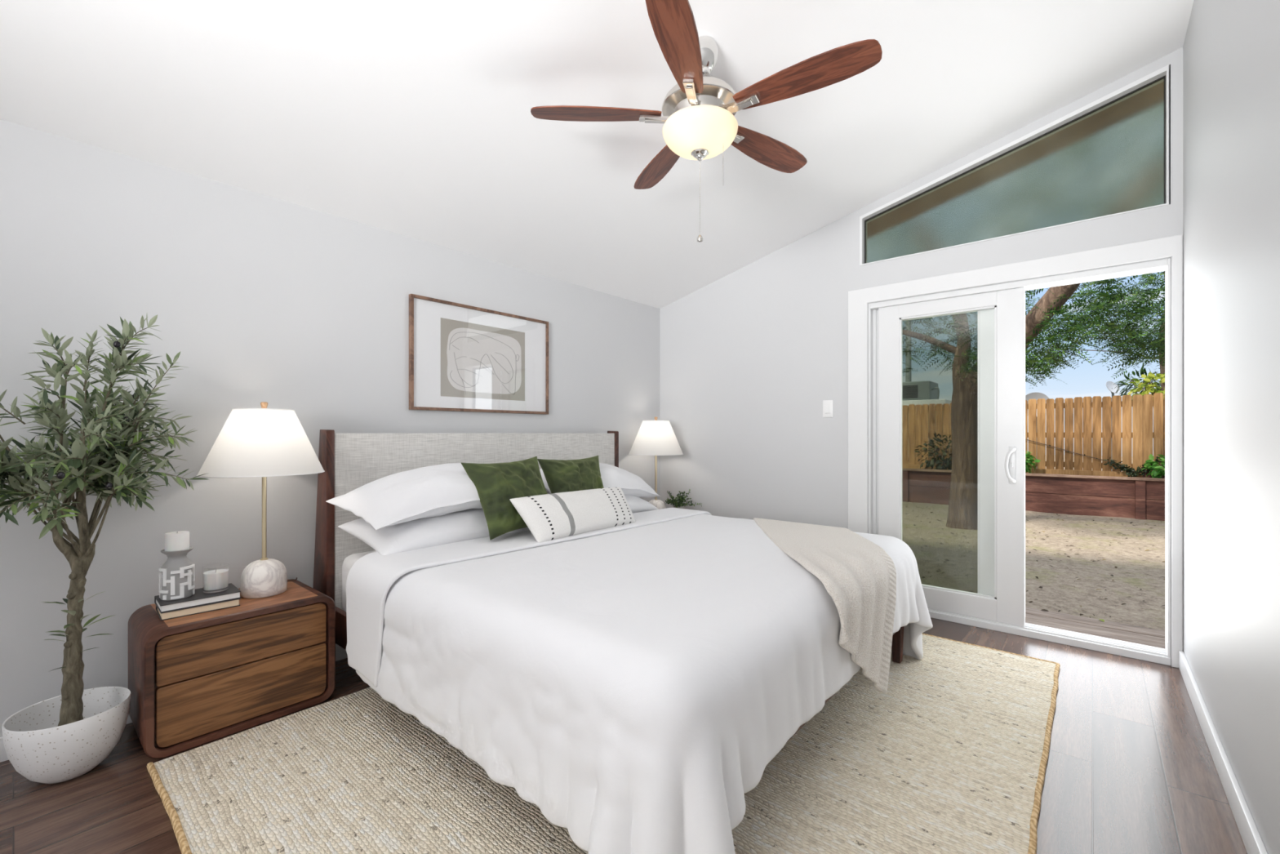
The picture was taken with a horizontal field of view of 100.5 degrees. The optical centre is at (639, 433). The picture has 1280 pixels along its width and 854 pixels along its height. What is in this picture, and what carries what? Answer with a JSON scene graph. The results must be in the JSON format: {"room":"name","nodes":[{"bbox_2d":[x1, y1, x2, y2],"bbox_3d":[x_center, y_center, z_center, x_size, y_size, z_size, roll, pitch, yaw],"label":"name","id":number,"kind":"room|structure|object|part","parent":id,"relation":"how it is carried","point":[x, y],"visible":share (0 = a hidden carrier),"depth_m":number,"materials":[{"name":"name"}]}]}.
{"room":"bedroom","nodes":[
{"label":"bedroom","id":0,"kind":"room"},
{"bbox_2d":[0,119,660,737],"bbox_3d":[-2.235,0.014,1.972,0.120,2.272,7.550,0,0,40],"label":"wall","id":1,"kind":"structure","parent":0,"point":[283,304],"depth_m":2.33,"materials":[{"name":"grey paint"}]},
{"bbox_2d":[0,644,347,762],"bbox_3d":[-2.184,1.107,1.928,0.015,0.085,7.310,0,0,40],"label":"baseboard","id":2,"kind":"structure","parent":1,"relation":"attached to","point":[340,653],"depth_m":2.11,"materials":[{"name":"white paint"}]},
{"bbox_2d":[408,293,548,414],"bbox_3d":[-0.966,-0.455,3.350,0.027,0.646,0.987,0,0,40],"label":"framed picture","id":3,"kind":"object","parent":1,"relation":"attached to","point":[463,357],"visible":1,"depth_m":3.28,"materials":[{"name":"white paper"}]},
{"bbox_2d":[440,317,524,400],"bbox_3d":[-0.970,-0.447,3.346,0.002,0.459,0.607,0,0,40],"label":"art print","id":4,"kind":"object","parent":3,"relation":"attached to","point":[481,361],"depth_m":3.32,"materials":[{"name":"white paper"}]},
{"bbox_2d":[0,0,1194,308],"bbox_3d":[0.199,-1.960,-0.214,7.420,1.959,7.731,0,0,40],"label":"ceiling","id":5,"kind":"structure","parent":0,"point":[412,118],"depth_m":2.27,"materials":[{"name":"white paint"}]},
{"bbox_2d":[530,0,882,242],"bbox_3d":[0.278,-1.149,2.112,1.258,0.774,1.274,0,0,40],"label":"ceiling fan","id":6,"kind":"object","parent":5,"relation":"hanging from","point":[699,112],"visible":1,"depth_m":2.01,"materials":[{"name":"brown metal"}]},
{"bbox_3d":[-0.173,-1.261,2.105,0.512,0.033,0.140,0,0,-2],"label":"fan blade","id":7,"kind":"part","parent":6,"relation":"part of","materials":[{"name":"brown wood"}]},
{"bbox_3d":[0.074,-1.254,2.115,0.155,0.039,0.042,0,0,-1],"label":"blade arm","id":8,"kind":"part","parent":6,"relation":"part of","materials":[{"name":"silver metal"}]},
{"bbox_3d":[0.097,-1.261,2.506,0.140,0.033,0.512,0,0,-20],"label":"fan blade","id":9,"kind":"part","parent":6,"relation":"part of","materials":[{"name":"brown wood"}]},
{"bbox_3d":[0.126,-1.261,1.724,0.140,0.033,0.512,0,0,16],"label":"fan blade","id":10,"kind":"part","parent":6,"relation":"part of","materials":[{"name":"brown wood"}]},
{"bbox_3d":[0.193,-1.254,1.962,0.042,0.039,0.155,0,0,17],"label":"blade arm","id":11,"kind":"part","parent":6,"relation":"part of","materials":[{"name":"silver metal"}]},
{"bbox_3d":[0.239,-0.939,2.120,0.003,0.295,0.004,0,0,40],"label":"light pull chain","id":12,"kind":"part","parent":6,"relation":"part of","materials":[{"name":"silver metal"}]},
{"bbox_3d":[0.239,-1.167,2.120,0.299,0.108,0.299,0,0,40],"label":"lamp shade","id":13,"kind":"part","parent":6,"relation":"part of","materials":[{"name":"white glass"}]},
{"bbox_3d":[0.239,-0.776,2.120,0.025,0.029,0.025,0,0,40],"label":"chain knob","id":14,"kind":"part","parent":6,"relation":"part of","materials":[{"name":"silver metal"}]},
{"bbox_3d":[0.326,-1.107,2.087,0.002,0.273,0.002,0,0,40],"label":"fan pull chain","id":15,"kind":"part","parent":6,"relation":"part of","materials":[{"name":"silver metal"}]},
{"bbox_3d":[0.369,-1.254,2.221,0.155,0.039,0.042,0,0,-37],"label":"blade arm","id":16,"kind":"part","parent":6,"relation":"part of","materials":[{"name":"silver metal"}]},
{"bbox_3d":[0.375,-1.254,2.027,0.155,0.039,0.042,0,0,35],"label":"blade arm","id":17,"kind":"part","parent":6,"relation":"part of","materials":[{"name":"silver metal"}]},
{"bbox_3d":[0.562,-1.261,2.374,0.512,0.033,0.140,0,0,-38],"label":"fan blade","id":18,"kind":"part","parent":6,"relation":"part of","materials":[{"name":"brown wood"}]},
{"bbox_3d":[0.580,-1.261,1.891,0.512,0.033,0.140,0,0,34],"label":"fan blade","id":19,"kind":"part","parent":6,"relation":"part of","materials":[{"name":"brown wood"}]},
{"bbox_2d":[0,617,1247,853],"bbox_3d":[-0.948,1.200,0.878,3.498,0.100,7.550,0,0,40],"label":"floor","id":20,"kind":"structure","parent":0,"point":[1131,768],"depth_m":1.74,"materials":[{"name":"brown wood"}]},
{"bbox_2d":[0,314,207,783],"bbox_3d":[-1.924,0.360,1.793,0.556,1.579,0.697,0,0,40],"label":"tree","id":21,"kind":"object","parent":20,"relation":"on","point":[63,737],"visible":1,"depth_m":1.79,"materials":[{"name":"green plant"}]},
{"bbox_3d":[-1.931,1.039,1.805,0.298,0.222,0.298,0,0,40],"label":"planter","id":22,"kind":"part","parent":21,"relation":"part of","materials":[{"name":"white ceramic"}]},
{"bbox_2d":[128,578,335,758],"bbox_3d":[-1.667,0.919,2.202,0.398,0.460,0.613,0,0,40],"label":"nightstand","id":23,"kind":"object","parent":20,"relation":"on","point":[195,680],"visible":0.98,"depth_m":2.04,"materials":[{"name":"brown wood"}]},
{"bbox_2d":[155,598,239,620],"bbox_3d":[-1.742,0.674,2.102,0.177,0.029,0.237,0,0,43],"label":"book","id":24,"kind":"object","parent":23,"relation":"on","point":[233,602],"visible":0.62,"depth_m":2.04,"materials":[{"name":"grey paper"}]},
{"bbox_2d":[154,582,240,613],"bbox_3d":[-1.742,0.646,2.101,0.181,0.027,0.248,0,0,40],"label":"book","id":25,"kind":"object","parent":24,"relation":"on","point":[199,597],"visible":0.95,"depth_m":2.06,"materials":[{"name":"grey paper"}]},
{"bbox_2d":[159,546,195,600],"bbox_3d":[-1.788,0.539,2.058,0.105,0.186,0.105,0,0,40],"label":"candle holder","id":26,"kind":"object","parent":25,"relation":"on","point":[177,573],"visible":0.95,"depth_m":2.02,"materials":[{"name":"grey ceramic"}]},
{"bbox_2d":[164,530,189,551],"bbox_3d":[-1.788,0.415,2.058,0.073,0.072,0.073,0,0,40],"label":"pillar candle","id":27,"kind":"object","parent":26,"relation":"on","point":[174,540],"visible":0.99,"depth_m":2.03,"materials":[{"name":"white wax"}]},
{"bbox_2d":[202,565,229,593],"bbox_3d":[-1.705,0.582,2.140,0.085,0.100,0.085,0,0,40],"label":"jar candle","id":28,"kind":"object","parent":25,"relation":"on","point":[213,580],"visible":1,"depth_m":2.12,"materials":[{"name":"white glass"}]},
{"bbox_3d":[-1.669,0.690,2.204,0.384,0.003,0.481,0,0,40],"label":"panel","id":29,"kind":"part","parent":23,"relation":"part of","materials":[{"name":"brown wood"}]},
{"bbox_3d":[-1.532,1.008,2.087,0.020,0.215,0.545,0,0,40],"label":"drawer","id":30,"kind":"part","parent":23,"relation":"part of","materials":[{"name":"brown wood"}]},
{"bbox_3d":[-1.532,0.809,2.087,0.020,0.172,0.545,0,0,40],"label":"drawer","id":31,"kind":"part","parent":23,"relation":"part of","materials":[{"name":"brown wood"}]},
{"bbox_2d":[195,401,324,598],"bbox_3d":[-1.619,0.277,2.295,0.450,0.824,0.450,0,0,40],"label":"table lamp","id":32,"kind":"object","parent":23,"relation":"on","point":[264,442],"visible":0.98,"depth_m":2.19,"materials":[{"name":"white fabric"}]},
{"bbox_3d":[-1.619,0.035,2.295,0.446,0.273,0.446,0,0,40],"label":"lamp shade","id":33,"kind":"part","parent":32,"relation":"part of","materials":[{"name":"white fabric"}]},
{"bbox_3d":[-1.619,0.287,2.295,0.028,0.517,0.028,0,0,40],"label":"brass stem","id":34,"kind":"part","parent":32,"relation":"part of","materials":[{"name":"beige"}]},
{"bbox_2d":[146,633,1060,853],"bbox_3d":[0.195,1.141,2.225,2.359,0.019,3.064,0,0,40],"label":"area rug","id":35,"kind":"object","parent":20,"relation":"on","point":[952,758],"visible":0.41,"depth_m":1.74,"materials":[{"name":"fabric"}]},
{"bbox_2d":[313,429,903,742],"bbox_3d":[-0.115,0.566,2.656,2.195,1.168,2.010,0,0,40],"label":"frame","id":36,"kind":"object","parent":20,"relation":"on","point":[349,462],"visible":0.17,"depth_m":2.66,"materials":[{"name":"grey fabric"}]},
{"bbox_3d":[-1.520,0.566,2.555,0.185,1.168,0.036,0,0,40],"label":"headboard post","id":37,"kind":"part","parent":36,"relation":"part of","materials":[{"name":"brown wood"}]},
{"bbox_3d":[-0.689,0.890,1.860,1.979,0.150,0.028,0,0,40],"label":"rail","id":38,"kind":"part","parent":36,"relation":"part of","materials":[{"name":"brown wood"}]},
{"bbox_2d":[342,550,376,611],"bbox_3d":[-0.055,0.712,2.603,1.945,0.287,1.925,0,0,40],"label":"mattress","id":39,"kind":"object","parent":36,"relation":"on","point":[350,560],"visible":0.02,"depth_m":2.46,"materials":[{"name":"white fabric"}]},
{"bbox_2d":[337,508,529,555],"bbox_3d":[-0.920,0.443,2.671,0.408,0.191,0.964,0,0,40],"label":"pillow","id":40,"kind":"object","parent":39,"relation":"on","point":[470,523],"visible":0.42,"depth_m":2.40,"materials":[{"name":"white fabric"}]},
{"bbox_2d":[325,462,482,529],"bbox_3d":[-0.926,0.278,2.667,0.448,0.247,1.028,0,0,40],"label":"pillow sham","id":41,"kind":"object","parent":40,"relation":"on","point":[439,490],"visible":0.61,"depth_m":2.42,"materials":[{"name":"white fabric"}]},
{"bbox_2d":[547,493,658,513],"bbox_3d":[-0.279,0.446,3.426,0.408,0.197,0.867,0,0,40],"label":"pillow","id":42,"kind":"object","parent":39,"relation":"on","point":[637,504],"visible":0.09,"depth_m":3.49,"materials":[{"name":"white fabric"}]},
{"bbox_2d":[537,455,604,493],"bbox_3d":[-0.356,0.293,3.097,0.231,0.307,0.530,0,0,40],"label":"cushion","id":43,"kind":"object","parent":42,"relation":"on","point":[561,475],"visible":0.7,"depth_m":3.01,"materials":[{"name":"green fabric"}]},
{"bbox_2d":[539,462,662,497],"bbox_3d":[-0.260,0.314,3.484,0.446,0.266,0.987,0,0,40],"label":"pillow sham","id":44,"kind":"object","parent":42,"relation":"on","point":[631,484],"visible":0.36,"depth_m":3.42,"materials":[{"name":"white fabric"}]},
{"bbox_2d":[346,507,933,853],"bbox_3d":[0.134,0.843,2.437,1.782,0.679,2.233,0,0,40],"label":"duvet","id":45,"kind":"object","parent":39,"relation":"on","point":[630,683],"visible":0.79,"depth_m":1.54,"materials":[{"name":"white fabric"}]},
{"bbox_2d":[461,456,547,540],"bbox_3d":[-0.634,0.307,2.666,0.431,0.366,0.257,0,0,-44],"label":"cushion","id":46,"kind":"object","parent":45,"relation":"on","point":[495,483],"visible":0.77,"depth_m":2.58,"materials":[{"name":"green fabric"}]},
{"bbox_2d":[509,487,635,542],"bbox_3d":[-0.310,0.411,2.776,0.197,0.217,0.790,0,0,40],"label":"lumbar cushion","id":47,"kind":"object","parent":45,"relation":"on","point":[548,517],"visible":0.94,"depth_m":2.65,"materials":[{"name":"white fabric"}]},
{"bbox_2d":[752,517,896,693],"bbox_3d":[0.872,0.764,2.569,0.484,0.549,1.628,0,0,1],"label":"throw blanket","id":48,"kind":"object","parent":45,"relation":"on","point":[858,574],"visible":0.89,"depth_m":2.10,"materials":[{"name":"beige fabric"}]},
{"bbox_3d":[-0.840,0.455,3.273,0.071,0.910,1.938,0,0,40],"label":"headboard panel","id":49,"kind":"part","parent":36,"relation":"part of","materials":[{"name":"grey fabric"}]},
{"bbox_3d":[-0.241,0.566,4.059,0.185,1.168,0.036,0,0,40],"label":"headboard post","id":50,"kind":"part","parent":36,"relation":"part of","materials":[{"name":"brown wood"}]},
{"bbox_3d":[0.711,0.880,1.955,0.028,0.130,1.986,0,0,40],"label":"foot rail","id":51,"kind":"part","parent":36,"relation":"part of","materials":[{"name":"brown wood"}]},
{"bbox_3d":[1.283,1.041,2.657,0.054,0.190,0.048,0,0,40],"label":"leg","id":52,"kind":"part","parent":36,"relation":"part of","materials":[{"name":"brown wood"}]},
{"bbox_3d":[0.121,0.919,4.322,0.398,0.460,0.613,0,0,40],"label":"nightstand","id":53,"kind":"object","parent":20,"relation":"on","visible":0},
{"bbox_2d":[628,417,683,509],"bbox_3d":[0.131,0.277,4.370,0.450,0.824,0.450,0,0,40],"label":"table lamp","id":54,"kind":"object","parent":53,"relation":"on","point":[655,437],"visible":0.84,"depth_m":4.24,"materials":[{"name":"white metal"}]},
{"bbox_3d":[0.131,0.287,4.370,0.028,0.517,0.028,0,0,40],"label":"brass stem","id":55,"kind":"part","parent":54,"relation":"part of","materials":[{"name":"beige"}]},
{"bbox_3d":[0.131,0.035,4.370,0.446,0.273,0.446,0,0,40],"label":"lamp shade","id":56,"kind":"part","parent":54,"relation":"part of","materials":[{"name":"white fabric"}]},
{"bbox_2d":[665,488,702,508],"bbox_3d":[0.355,0.575,4.375,0.230,0.228,0.344,0,0,40],"label":"potted plant","id":57,"kind":"object","parent":53,"relation":"on","point":[680,504],"visible":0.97,"depth_m":4.37,"materials":[{"name":"green plant"}]},
{"bbox_2d":[660,47,1182,665],"bbox_3d":[1.458,-0.381,3.709,3.258,3.062,0.120,0,0,40],"label":"wall","id":58,"kind":"structure","parent":0,"point":[750,358],"depth_m":3.90,"materials":[{"name":"grey paint"}]},
{"bbox_2d":[822,400,832,417],"bbox_3d":[1.318,-0.172,3.740,0.072,0.120,0.012,0,0,40],"label":"light switch","id":59,"kind":"object","parent":58,"relation":"attached to","point":[827,404],"visible":1,"depth_m":3.74,"materials":[{"name":"white plastic"}]},
{"bbox_2d":[859,64,1168,265],"bbox_3d":[2.086,-1.480,3.158,1.487,0.691,0.106,0,0,40],"label":"window","id":60,"kind":"structure","parent":58,"relation":"in","point":[1108,156],"depth_m":2.98,"materials":[{"name":"clear glass"}]},
{"bbox_2d":[848,234,1182,667],"bbox_3d":[2.039,0.089,3.124,1.610,2.121,0.018,0,0,40],"label":"trim","id":61,"kind":"structure","parent":58,"relation":"attached to","point":[1171,246],"depth_m":2.95,"materials":[{"name":"white paint"}]},
{"bbox_2d":[868,257,1170,665],"bbox_3d":[2.100,0.142,3.126,1.437,2.016,0.176,0,0,40],"label":"door","id":62,"kind":"structure","parent":58,"relation":"in","point":[998,604],"depth_m":3.14,"materials":[{"name":"white plastic"}]},
{"bbox_3d":[1.864,0.135,3.389,0.712,1.934,0.036,0,0,40],"label":"fixed panel","id":63,"kind":"part","parent":62,"relation":"part of","materials":[{"name":"clear glass"}]},
{"bbox_3d":[1.898,0.135,3.298,0.791,1.934,0.040,0,0,40],"label":"sliding panel","id":64,"kind":"part","parent":62,"relation":"part of","materials":[{"name":"white plastic"}]},
{"bbox_3d":[2.116,0.182,3.042,0.051,0.215,0.069,0,0,40],"label":"handle","id":65,"kind":"part","parent":62,"relation":"part of","materials":[{"name":"white plastic"}]},
{"bbox_2d":[902,454,1164,630],"bbox_3d":[13.409,1.289,17.325,16.000,0.035,36.230,0,0,40],"label":"ground","id":66,"kind":"structure","parent":0,"point":[1057,581],"depth_m":5.41,"materials":[{"name":"beige sand"}]},
{"bbox_2d":[905,320,911,382],"bbox_3d":[9.030,-2.030,17.916,1.160,6.640,0.174,0,0,40],"label":"utility pole","id":67,"kind":"object","parent":66,"relation":"on","point":[908,379],"visible":0.21,"depth_m":17.84,"materials":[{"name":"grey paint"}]},
{"bbox_2d":[902,467,951,504],"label":"raised planter","id":68,"kind":"object","parent":66,"relation":"on","point":[918,485],"depth_m":9.83,"materials":[{"name":"wood"}]},
{"bbox_3d":[5.005,1.008,10.052,0.110,0.604,0.041,0,0,40],"label":"post","id":69,"kind":"part","parent":68,"relation":"part of","materials":[{"name":"brown wood"}]},
{"bbox_2d":[914,431,951,470],"bbox_3d":[5.604,0.388,9.933,0.927,0.852,0.533,0,0,40],"label":"plant","id":70,"kind":"object","parent":68,"relation":"in","point":[948,461],"visible":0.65,"depth_m":9.91,"materials":[{"name":"green plant"}]},
{"bbox_2d":[902,399,951,456],"bbox_3d":[6.017,0.270,15.358,5.480,2.140,3.000,0,0,40],"label":"building","id":71,"kind":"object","parent":66,"relation":"on","point":[928,402],"visible":0.08,"depth_m":12.77,"materials":[{"name":"beige paint"}]},
{"bbox_2d":[902,380,939,400],"bbox_3d":[6.853,-1.034,13.523,1.430,0.471,0.915,0,0,40],"label":"air conditioner","id":72,"kind":"object","parent":71,"relation":"on","point":[927,389],"visible":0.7,"depth_m":13.02,"materials":[{"name":"grey paint"}]},
{"bbox_2d":[902,385,917,398],"bbox_3d":[6.455,-1.022,13.271,0.850,0.304,0.015,0,0,40],"label":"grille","id":73,"kind":"object","parent":72,"relation":"attached to","point":[908,391],"depth_m":13.12,"materials":[{"name":"grey metal"}]},
{"bbox_2d":[902,271,1164,529],"bbox_3d":[5.893,-2.591,7.907,8.521,7.866,6.347,0,0,40],"label":"tree","id":74,"kind":"object","parent":66,"relation":"on","point":[962,513],"visible":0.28,"depth_m":6.45,"materials":[{"name":"green plant"}]},
{"bbox_2d":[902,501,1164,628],"bbox_3d":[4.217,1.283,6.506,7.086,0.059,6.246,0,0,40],"label":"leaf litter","id":75,"kind":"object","parent":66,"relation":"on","point":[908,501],"visible":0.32,"depth_m":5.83,"materials":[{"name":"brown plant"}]},
{"bbox_2d":[902,392,1164,478],"bbox_3d":[6.460,0.053,9.610,7.800,1.393,0.152,0,0,40],"label":"fence","id":76,"kind":"object","parent":66,"relation":"on","point":[1044,419],"visible":0.3,"depth_m":8.87,"materials":[{"name":"brown wood"}]},
{"bbox_3d":[6.497,-0.470,9.653,7.800,0.090,0.038,0,0,40],"label":"fence rail","id":77,"kind":"part","parent":76,"relation":"part of","materials":[{"name":"brown wood"}]},
{"bbox_3d":[6.497,0.030,9.653,7.800,0.090,0.038,0,0,40],"label":"fence rail","id":78,"kind":"part","parent":76,"relation":"part of","materials":[{"name":"brown wood"}]},
{"bbox_2d":[1025,439,1164,476],"bbox_3d":[7.401,0.396,8.688,1.932,0.640,0.204,0,0,40],"label":"vine","id":79,"kind":"object","parent":76,"relation":"attached to","point":[1130,471],"visible":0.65,"depth_m":8.42,"materials":[{"name":"green plant"}]},
{"bbox_2d":[1025,391,1048,400],"bbox_3d":[8.920,0.183,12.010,0.454,2.213,0.348,0,0,3],"label":"satellite dish","id":80,"kind":"object","parent":66,"relation":"on","point":[1035,395],"visible":0.16,"depth_m":12.02,"materials":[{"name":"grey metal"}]},
{"bbox_2d":[1025,606,1164,648],"bbox_3d":[2.290,1.227,3.467,4.200,0.125,0.560,0,0,40],"label":"deck","id":81,"kind":"object","parent":66,"relation":"on","point":[1096,627],"visible":0.02,"depth_m":3.20,"materials":[{"name":"wood"}]},
{"bbox_2d":[1025,472,1164,520],"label":"raised planter","id":82,"kind":"object","parent":66,"relation":"on","point":[1137,498],"depth_m":8.29,"materials":[{"name":"wood"}]},
{"bbox_2d":[1025,451,1039,473],"bbox_3d":[6.516,0.516,9.172,0.523,0.535,0.531,0,0,-27],"label":"plant","id":83,"kind":"object","parent":82,"relation":"in","point":[1029,458],"visible":0.19,"depth_m":9.06,"materials":[{"name":"green plant"}]},
{"bbox_3d":[7.474,1.008,7.954,0.110,0.604,0.041,0,0,40],"label":"post","id":84,"kind":"part","parent":82,"relation":"part of","materials":[{"name":"brown wood"}]},
{"bbox_2d":[1141,453,1164,478],"bbox_3d":[7.972,0.514,7.939,0.742,0.526,0.513,0,0,40],"label":"plant","id":85,"kind":"object","parent":82,"relation":"in","point":[1153,467],"visible":0.34,"depth_m":8.07,"materials":[{"name":"green plant"}]},
{"bbox_2d":[1106,381,1119,396],"bbox_3d":[9.948,0.094,11.205,0.224,2.392,0.258,0,0,40],"label":"satellite dish","id":86,"kind":"object","parent":66,"relation":"on","point":[1109,384],"visible":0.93,"depth_m":11.24,"materials":[{"name":"grey metal"}]},
{"bbox_2d":[1077,271,1164,455],"bbox_3d":[8.751,-1.155,8.839,2.315,4.890,1.825,0,0,40],"label":"tree","id":87,"kind":"object","parent":66,"relation":"on","point":[1162,367],"visible":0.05,"depth_m":9.03,"materials":[{"name":"green plant"}]},
{"bbox_2d":[1113,364,1160,396],"bbox_3d":[8.850,0.012,9.382,0.777,2.557,0.764,0,0,40],"label":"leafy shrub","id":88,"kind":"object","parent":66,"relation":"on","point":[1143,370],"visible":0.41,"depth_m":9.45,"materials":[{"name":"green plant"}]},
{"bbox_2d":[1127,371,1164,471],"bbox_3d":[8.405,0.142,8.592,0.820,2.297,0.757,0,0,40],"label":"climbing shrub","id":89,"kind":"object","parent":66,"relation":"on","point":[1149,388],"visible":0.37,"depth_m":8.63,"materials":[{"name":"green plant"}]},
{"bbox_2d":[1182,0,1279,853],"bbox_3d":[0.339,-0.381,-0.216,0.120,3.062,7.550,0,0,40],"label":"wall","id":90,"kind":"structure","parent":0,"point":[1231,48],"depth_m":1.69,"materials":[{"name":"grey paint"}]},
{"bbox_2d":[1178,650,1267,853],"bbox_3d":[0.281,1.105,-0.179,0.016,0.090,7.290,0,0,40],"label":"baseboard","id":91,"kind":"structure","parent":90,"relation":"attached to","point":[1253,842],"depth_m":1.72,"materials":[{"name":"white paint"}]}
]}

